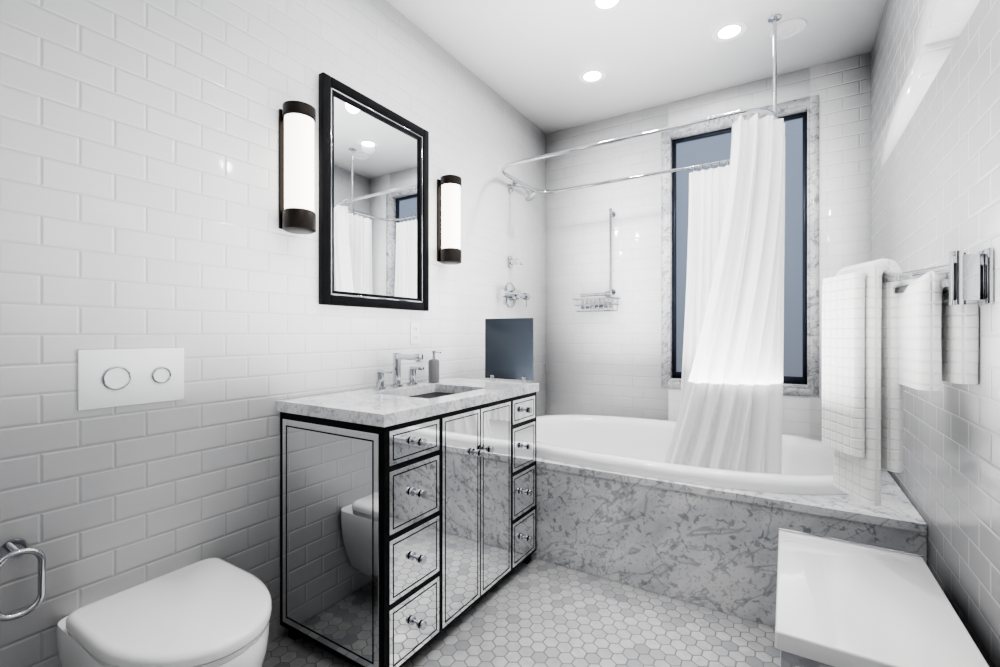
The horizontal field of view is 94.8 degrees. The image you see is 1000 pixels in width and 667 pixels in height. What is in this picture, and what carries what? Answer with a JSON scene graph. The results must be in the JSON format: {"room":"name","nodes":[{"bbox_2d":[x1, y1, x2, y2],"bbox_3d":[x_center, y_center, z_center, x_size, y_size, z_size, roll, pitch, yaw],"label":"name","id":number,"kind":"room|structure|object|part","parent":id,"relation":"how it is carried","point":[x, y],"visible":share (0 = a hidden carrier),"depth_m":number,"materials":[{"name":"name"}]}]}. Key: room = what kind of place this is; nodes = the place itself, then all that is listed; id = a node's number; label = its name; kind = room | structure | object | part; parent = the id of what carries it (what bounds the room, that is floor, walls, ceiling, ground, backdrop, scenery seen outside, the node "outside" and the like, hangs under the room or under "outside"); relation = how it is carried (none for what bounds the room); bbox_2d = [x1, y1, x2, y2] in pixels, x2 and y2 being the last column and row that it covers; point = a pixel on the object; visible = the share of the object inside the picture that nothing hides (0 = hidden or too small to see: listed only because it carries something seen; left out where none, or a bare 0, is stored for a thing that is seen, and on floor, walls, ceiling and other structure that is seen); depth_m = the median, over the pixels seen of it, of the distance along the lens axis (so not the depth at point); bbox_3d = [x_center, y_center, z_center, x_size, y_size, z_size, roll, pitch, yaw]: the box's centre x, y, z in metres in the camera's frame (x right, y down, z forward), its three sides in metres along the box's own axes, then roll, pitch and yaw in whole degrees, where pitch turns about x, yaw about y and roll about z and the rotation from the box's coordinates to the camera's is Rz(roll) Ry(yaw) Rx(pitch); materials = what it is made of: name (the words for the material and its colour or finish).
{"room":"bathroom","nodes":[
{"label":"bathroom","id":0,"kind":"room"},
{"bbox_2d":[0,0,545,666],"bbox_3d":[-0.640,-0.222,2.156,0.120,2.735,4.030,0,0,32],"label":"wall","id":1,"kind":"structure","parent":0,"point":[138,172],"depth_m":1.47,"materials":[{"name":"tile"}]},
{"bbox_2d":[0,539,45,621],"bbox_3d":[-1.176,0.595,1.117,0.062,0.176,0.095,0,0,32],"label":"paper holder","id":2,"kind":"object","parent":1,"relation":"attached to","point":[11,549],"visible":1,"depth_m":1.12,"materials":[{"name":"silver metal"}]},
{"bbox_2d":[77,347,183,410],"bbox_3d":[-1.064,0.126,1.342,0.014,0.164,0.256,0,0,32],"label":"flush plate","id":3,"kind":"object","parent":1,"relation":"attached to","point":[107,378],"visible":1,"depth_m":1.32,"materials":[{"name":"white plastic"}]},
{"bbox_2d":[56,558,271,666],"bbox_3d":[-0.834,0.872,1.205,0.548,0.339,0.366,0,0,32],"label":"toilet","id":4,"kind":"object","parent":1,"relation":"attached to","point":[212,612],"visible":1,"depth_m":1.13,"materials":[{"name":"white ceramic"}]},
{"bbox_2d":[279,100,315,233],"bbox_3d":[-0.758,-0.619,1.735,0.121,0.470,0.116,0,0,32],"label":"sconce","id":5,"kind":"object","parent":1,"relation":"attached to","point":[297,121],"visible":1,"depth_m":1.69,"materials":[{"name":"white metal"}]},
{"bbox_2d":[319,72,428,310],"bbox_3d":[-0.557,-0.589,2.145,0.031,0.942,0.652,0,0,32],"label":"mirror","id":6,"kind":"object","parent":1,"relation":"attached to","point":[373,204],"visible":1,"depth_m":2.09,"materials":[{"name":"black"}]},
{"bbox_2d":[410,322,419,344],"bbox_3d":[-0.435,-0.002,2.364,0.006,0.115,0.070,0,0,32],"label":"electrical outlet plate","id":7,"kind":"object","parent":1,"relation":"attached to","point":[414,332],"visible":1,"depth_m":2.36,"materials":[{"name":"white plastic"}]},
{"bbox_2d":[437,175,461,264],"bbox_3d":[-0.271,-0.619,2.521,0.121,0.470,0.116,0,0,32],"label":"sconce","id":8,"kind":"object","parent":1,"relation":"attached to","point":[449,251],"visible":1,"depth_m":2.48,"materials":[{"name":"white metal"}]},
{"bbox_2d":[507,256,522,267],"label":"shower valve","id":9,"kind":"object","parent":1,"relation":"attached to","point":[510,261],"depth_m":3.15,"materials":[{"name":"silver metal"}]},
{"bbox_2d":[499,283,530,307],"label":"shower valve","id":10,"kind":"object","parent":1,"relation":"attached to","point":[510,294],"depth_m":3.14,"materials":[{"name":"silver metal"}]},
{"bbox_2d":[508,184,535,200],"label":"shower head","id":11,"kind":"object","parent":1,"relation":"attached to","point":[529,195],"depth_m":3.10,"materials":[{"name":"silver metal"}]},
{"bbox_2d":[263,557,780,666],"bbox_3d":[0.300,1.176,1.585,2.380,0.060,4.110,0,0,32],"label":"floor","id":12,"kind":"structure","parent":0,"point":[534,612],"depth_m":1.76,"materials":[{"name":"tile"}]},
{"bbox_2d":[277,318,538,666],"bbox_3d":[-0.309,0.533,2.013,0.586,1.225,1.055,0,0,32],"label":"bathroom vanity","id":13,"kind":"object","parent":12,"relation":"on","point":[407,521],"visible":1,"depth_m":1.65,"materials":[{"name":"black"}]},
{"bbox_2d":[373,352,424,390],"bbox_3d":[-0.430,0.170,2.114,0.180,0.160,0.266,0,0,32],"label":"faucet","id":14,"kind":"object","parent":13,"relation":"on","point":[412,385],"depth_m":2.13,"materials":[{"name":"silver metal"}]},
{"bbox_2d":[428,350,441,382],"bbox_3d":[-0.333,0.169,2.360,0.073,0.162,0.056,0,0,32],"label":"soap dispenser","id":15,"kind":"object","parent":13,"relation":"on","point":[433,364],"depth_m":2.34,"materials":[{"name":"grey ceramic"}]},
{"bbox_3d":[0.044,0.086,2.396,0.290,0.329,0.020,0,0,32],"label":"splash panel","id":16,"kind":"part","parent":13,"relation":"part of","materials":[{"name":"clear glass"}]},
{"bbox_2d":[531,415,926,626],"bbox_3d":[0.906,0.866,2.609,2.026,0.561,1.226,0,0,32],"label":"bathtub","id":17,"kind":"object","parent":12,"relation":"on","point":[619,499],"visible":0.52,"depth_m":2.01,"materials":[{"name":"stone"}]},
{"bbox_2d":[775,528,988,666],"bbox_3d":[0.983,0.918,1.259,0.385,0.455,0.664,0,0,32],"label":"bench","id":18,"kind":"object","parent":12,"relation":"on","point":[842,603],"visible":1,"depth_m":1.16,"materials":[{"name":"white stone"},{"name":"marble"}]},
{"bbox_2d":[386,0,885,133],"bbox_3d":[0.300,-1.619,1.585,2.380,0.060,4.110,0,0,32],"label":"ceiling","id":19,"kind":"structure","parent":0,"point":[531,60],"depth_m":2.54,"materials":[{"name":"white paint"}]},
{"bbox_2d":[578,68,606,83],"bbox_3d":[0.570,-1.585,2.835,0.170,0.006,0.170,0,0,32],"label":"recessed light","id":20,"kind":"object","parent":19,"relation":"in","point":[591,75],"visible":1,"depth_m":2.83,"materials":[{"name":"white plastic"}]},
{"bbox_2d":[589,0,624,12],"bbox_3d":[0.510,-1.585,2.190,0.170,0.006,0.170,0,0,32],"label":"recessed light","id":21,"kind":"object","parent":19,"relation":"in","point":[603,6],"visible":1,"depth_m":2.22,"materials":[{"name":"white plastic"}]},
{"bbox_2d":[501,14,784,473],"bbox_3d":[0.778,-0.421,2.791,1.620,2.334,0.719,0,0,32],"label":"curtain rod","id":22,"kind":"object","parent":19,"relation":"hanging from","point":[731,408],"visible":0.98,"depth_m":2.23,"materials":[{"name":"white fabric"}]},
{"bbox_2d":[659,113,784,473],"bbox_3d":[1.218,-0.139,2.514,0.581,1.770,0.713,0,0,32],"label":"curtain","id":23,"kind":"object","parent":22,"relation":"hanging from","point":[731,410],"depth_m":2.23,"materials":[{"name":"white fabric"}]},
{"bbox_2d":[711,20,747,41],"bbox_3d":[1.205,-1.585,2.418,0.170,0.006,0.170,0,0,32],"label":"recessed light","id":24,"kind":"object","parent":19,"relation":"in","point":[729,31],"visible":1,"depth_m":2.41,"materials":[{"name":"white plastic"}]},
{"bbox_2d":[769,18,806,39],"bbox_3d":[1.500,-1.584,2.400,0.170,0.009,0.170,0,0,32],"label":"ceiling vent","id":25,"kind":"object","parent":19,"relation":"in","point":[789,28],"visible":0.98,"depth_m":2.39,"materials":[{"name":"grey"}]},
{"bbox_2d":[546,52,870,440],"bbox_3d":[1.283,-0.222,3.217,2.030,2.735,0.200,0,0,32],"label":"wall","id":26,"kind":"structure","parent":0,"point":[605,363],"depth_m":3.29,"materials":[{"name":"tile"}]},
{"bbox_2d":[572,208,620,311],"bbox_3d":[0.709,-0.535,3.373,0.357,0.748,0.137,0,0,32],"label":"shower caddy","id":27,"kind":"object","parent":26,"relation":"attached to","point":[606,294],"visible":1,"depth_m":3.33,"materials":[{"name":"silver metal"}]},
{"bbox_2d":[662,95,818,396],"bbox_3d":[1.534,-0.519,3.006,0.900,1.790,0.114,0,0,32],"label":"window","id":28,"kind":"structure","parent":26,"relation":"in","point":[695,145],"depth_m":2.88,"materials":[{"name":"stone"}]},
{"bbox_2d":[871,0,999,666],"bbox_3d":[1.306,-0.222,0.949,0.400,2.735,4.030,0,0,32],"label":"wall","id":29,"kind":"structure","parent":0,"point":[935,132],"depth_m":1.37,"materials":[{"name":"tile"}]},
{"bbox_2d":[822,247,993,505],"bbox_3d":[1.124,0.142,1.325,0.306,0.728,0.437,0,0,32],"label":"towel rail","id":30,"kind":"object","parent":29,"relation":"attached to","point":[890,329],"visible":1,"depth_m":1.35,"materials":[{"name":"white fabric"}]}
]}

